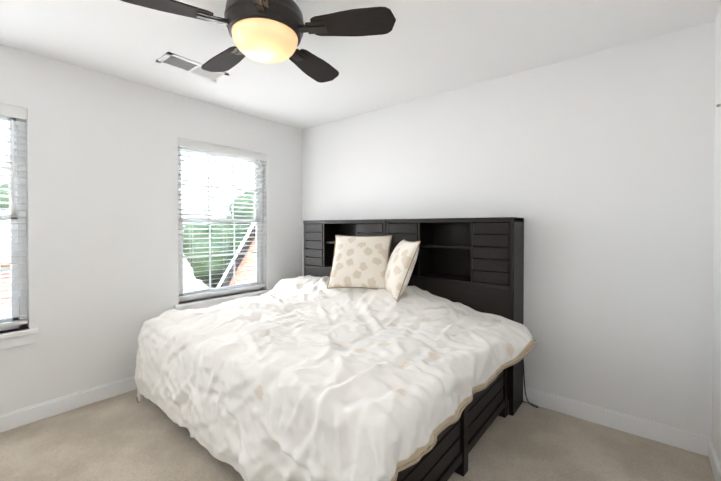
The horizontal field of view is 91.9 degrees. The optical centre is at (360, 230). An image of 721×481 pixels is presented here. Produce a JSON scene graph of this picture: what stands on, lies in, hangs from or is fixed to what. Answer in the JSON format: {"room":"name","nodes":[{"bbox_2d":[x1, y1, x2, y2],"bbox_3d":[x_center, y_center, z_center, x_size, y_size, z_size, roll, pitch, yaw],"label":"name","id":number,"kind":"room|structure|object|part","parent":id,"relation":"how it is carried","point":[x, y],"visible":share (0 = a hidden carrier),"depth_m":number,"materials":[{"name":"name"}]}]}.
{"room":"bedroom","nodes":[
{"label":"bedroom","id":0,"kind":"room"},
{"bbox_2d":[0,44,301,414],"bbox_3d":[-1.855,0.045,2.812,0.150,2.440,3.800,0,1,39],"label":"wall","id":1,"kind":"structure","parent":0,"point":[102,215],"depth_m":2.61,"materials":[{"name":"white paint"}]},
{"bbox_2d":[0,115,38,349],"bbox_3d":[-2.512,-0.023,1.966,0.170,1.548,1.000,0,1,39],"label":"window","id":2,"kind":"structure","parent":1,"relation":"in","point":[17,300],"depth_m":2.31,"materials":[{"name":"white plastic"}]},
{"bbox_3d":[-2.554,-0.072,2.001,0.028,1.300,0.770,0,1,39],"label":"glass","id":3,"kind":"part","parent":2,"relation":"part of","materials":[{"name":"clear glass"}]},
{"bbox_2d":[0,103,27,327],"bbox_3d":[-2.498,-0.081,1.955,0.070,1.429,0.916,0,1,39],"label":"window blind","id":4,"kind":"object","parent":2,"relation":"attached to","point":[13,111],"visible":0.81,"depth_m":2.25,"materials":[{"name":"white plastic"}]},
{"bbox_2d":[0,376,136,432],"bbox_3d":[-1.785,1.210,2.767,0.030,0.110,3.500,0,1,39],"label":"baseboard","id":5,"kind":"structure","parent":1,"relation":"attached to","point":[20,417],"depth_m":2.43,"materials":[{"name":"white paint"}]},
{"bbox_2d":[174,146,271,310],"bbox_3d":[-1.331,-0.037,3.416,0.170,1.548,1.000,0,1,39],"label":"window","id":6,"kind":"structure","parent":1,"relation":"in","point":[259,242],"depth_m":3.40,"materials":[{"name":"white plastic"}]},
{"bbox_2d":[178,137,266,299],"bbox_3d":[-1.317,-0.096,3.405,0.070,1.429,0.916,0,1,39],"label":"window blind","id":7,"kind":"object","parent":6,"relation":"attached to","point":[194,144],"visible":0.88,"depth_m":3.35,"materials":[{"name":"white plastic"}]},
{"bbox_2d":[0,389,714,480],"bbox_3d":[-0.464,1.326,1.692,3.740,0.100,3.800,0,1,39],"label":"floor","id":8,"kind":"structure","parent":0,"point":[126,436],"depth_m":2.00,"materials":[{"name":"carpet"}]},
{"bbox_2d":[135,217,538,480],"bbox_3d":[-0.204,0.589,2.506,2.443,1.359,1.874,0,1,39],"label":"bed","id":9,"kind":"object","parent":8,"relation":"on","point":[382,350],"visible":1,"depth_m":1.99,"materials":[{"name":"white fabric"}]},
{"bbox_2d":[328,236,390,288],"bbox_3d":[-0.004,0.254,2.904,0.500,0.500,0.161,0,-30,12],"label":"pillow","id":10,"kind":"object","parent":9,"relation":"on","point":[359,262],"depth_m":2.83,"materials":[{"name":"beige fabric"}]},
{"bbox_2d":[384,240,418,299],"bbox_3d":[0.303,0.288,2.715,0.158,0.460,0.460,22,-3,-8],"label":"pillow","id":11,"kind":"object","parent":9,"relation":"on","point":[398,271],"depth_m":2.56,"materials":[{"name":"beige fabric"}]},
{"bbox_3d":[0.296,0.582,3.140,2.126,1.359,0.259,0,1,39],"label":"headboard","id":12,"kind":"part","parent":9,"relation":"part of","materials":[{"name":"brown wood"}]},
{"bbox_3d":[-0.249,1.045,2.475,2.068,0.446,1.470,0,1,39],"label":"frame","id":13,"kind":"part","parent":9,"relation":"part of","materials":[{"name":"brown wood"}]},
{"bbox_2d":[0,0,720,128],"bbox_3d":[-0.464,-1.214,1.666,3.740,0.100,3.800,0,1,39],"label":"ceiling","id":14,"kind":"structure","parent":0,"point":[423,48],"depth_m":2.18,"materials":[{"name":"white paint"}]},
{"bbox_2d":[156,52,228,81],"bbox_3d":[-1.200,-1.167,2.512,0.205,0.010,0.430,0,1,39],"label":"ceiling vent","id":15,"kind":"object","parent":14,"relation":"in","point":[175,61],"visible":0.98,"depth_m":2.48,"materials":[{"name":"white metal"}]},
{"bbox_2d":[121,0,395,82],"bbox_3d":[-0.477,-0.996,1.712,1.170,0.334,1.187,0,1,39],"label":"fan","id":16,"kind":"object","parent":14,"relation":"hanging from","point":[268,31],"visible":1,"depth_m":1.59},
{"label":"blade","id":17,"kind":"part","parent":16,"relation":"part of","materials":[{"name":"black wood"}]},
{"bbox_3d":[-0.766,-0.962,1.976,0.390,0.007,0.160,1,12,44],"label":"blade","id":18,"kind":"part","parent":16,"relation":"part of","materials":[{"name":"brown wood"}]},
{"bbox_3d":[-0.268,-0.963,2.062,0.160,0.007,0.390,-12,-5,26],"label":"blade","id":19,"kind":"part","parent":16,"relation":"part of","materials":[{"name":"brown wood"}]},
{"label":"blade","id":20,"kind":"part","parent":16,"relation":"part of","materials":[{"name":"black wood"}]},
{"bbox_2d":[302,21,715,437],"bbox_3d":[0.689,0.042,3.094,3.440,2.440,0.150,0,1,39],"label":"wall","id":21,"kind":"structure","parent":0,"point":[595,170],"depth_m":2.32,"materials":[{"name":"white paint"}]},
{"bbox_2d":[523,386,704,454],"bbox_3d":[0.649,1.208,3.033,3.410,0.110,0.014,0,1,39],"label":"baseboard","id":22,"kind":"structure","parent":21,"relation":"attached to","point":[678,438],"depth_m":2.21,"materials":[{"name":"white paint"}]},
{"bbox_2d":[712,7,720,458],"bbox_3d":[0.928,0.068,0.545,0.150,2.440,3.800,0,1,39],"label":"wall","id":23,"kind":"structure","parent":0,"point":[716,317],"depth_m":1.85,"materials":[{"name":"white paint"}]},
{"bbox_2d":[704,436,718,480],"bbox_3d":[1.839,1.220,1.805,0.014,0.110,0.375,0,1,39],"label":"baseboard","id":24,"kind":"structure","parent":23,"relation":"attached to","point":[709,449],"depth_m":1.87,"materials":[{"name":"white paint"}]},
{"bbox_2d":[719,349,720,480],"bbox_3d":[1.465,0.224,1.206,0.186,2.114,0.988,0,1,39],"label":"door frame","id":25,"kind":"structure","parent":23,"relation":"attached to","point":[720,425],"depth_m":1.64,"materials":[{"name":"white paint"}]},
{"bbox_3d":[-24.204,4.158,23.316,59.350,0.200,80.000,0,1,39],"label":"ground","id":26,"kind":"structure","parent":0,"visible":0},
{"bbox_2d":[0,184,9,207],"bbox_3d":[-23.777,0.109,25.538,6.964,7.853,6.621,0,1,39],"label":"tree","id":27,"kind":"object","parent":26,"relation":"on","point":[5,199],"depth_m":22.66,"materials":[{"name":"green plant"}]},
{"bbox_2d":[0,208,10,317],"bbox_3d":[-15.789,1.691,10.148,7.700,5.000,8.950,0,1,39],"label":"house","id":28,"kind":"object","parent":26,"relation":"on","point":[5,273],"depth_m":10.71,"materials":[{"name":"brick"}]},
{"bbox_2d":[182,195,238,291],"bbox_3d":[-9.756,0.734,25.700,9.400,6.600,8.700,0,1,39],"label":"house","id":29,"kind":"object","parent":26,"relation":"on","point":[190,282],"depth_m":21.52,"materials":[{"name":"beige"}]},
{"bbox_2d":[183,222,249,287],"bbox_3d":[-6.612,1.768,16.841,3.647,4.710,3.749,0,1,39],"label":"tree","id":30,"kind":"object","parent":26,"relation":"on","point":[217,266],"depth_m":15.64,"materials":[{"name":"green plant"}]},
{"bbox_2d":[216,223,255,287],"bbox_3d":[0.340,1.893,14.909,10.500,8.500,8.700,0,1,39],"label":"house","id":31,"kind":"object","parent":26,"relation":"on","point":[250,258],"depth_m":13.68,"materials":[{"name":"brick"}]},
{"bbox_2d":[229,191,253,225],"bbox_3d":[-5.774,0.767,21.643,3.569,6.616,4.432,0,1,39],"label":"tree","id":32,"kind":"object","parent":26,"relation":"on","point":[243,205],"depth_m":20.30,"materials":[{"name":"green plant"}]}
]}

